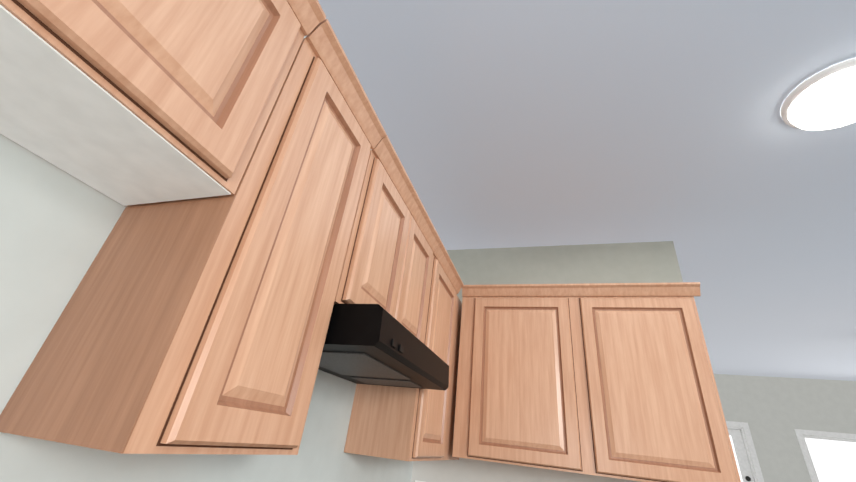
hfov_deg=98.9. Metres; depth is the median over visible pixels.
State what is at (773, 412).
wall
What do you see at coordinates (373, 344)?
range hood
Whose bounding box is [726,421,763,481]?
door
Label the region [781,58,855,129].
dome light
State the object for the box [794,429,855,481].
window
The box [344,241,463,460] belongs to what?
upper cabinet
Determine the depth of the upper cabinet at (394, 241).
1.35 m
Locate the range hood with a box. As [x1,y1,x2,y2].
[318,304,448,389]
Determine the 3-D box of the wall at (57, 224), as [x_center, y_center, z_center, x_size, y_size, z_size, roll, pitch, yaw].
[-0.201,1.236,2.219,0.120,2.878,9.500,-3,-30,17]
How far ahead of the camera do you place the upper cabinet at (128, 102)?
0.59 m
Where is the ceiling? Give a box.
[318,0,855,380]
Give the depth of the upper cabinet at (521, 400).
2.08 m
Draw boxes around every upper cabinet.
[0,0,325,205]
[0,19,385,454]
[334,134,440,342]
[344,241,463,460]
[452,284,591,474]
[576,282,740,481]
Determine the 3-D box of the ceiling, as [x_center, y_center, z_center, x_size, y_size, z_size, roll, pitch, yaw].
[3.105,-0.216,1.951,6.720,0.100,9.500,-3,-30,17]
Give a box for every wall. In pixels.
[0,36,412,481]
[411,241,682,481]
[714,374,855,481]
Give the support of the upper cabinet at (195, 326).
attached to the wall at (57, 224)
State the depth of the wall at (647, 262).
2.60 m
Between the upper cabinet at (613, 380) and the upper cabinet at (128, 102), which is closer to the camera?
the upper cabinet at (128, 102)

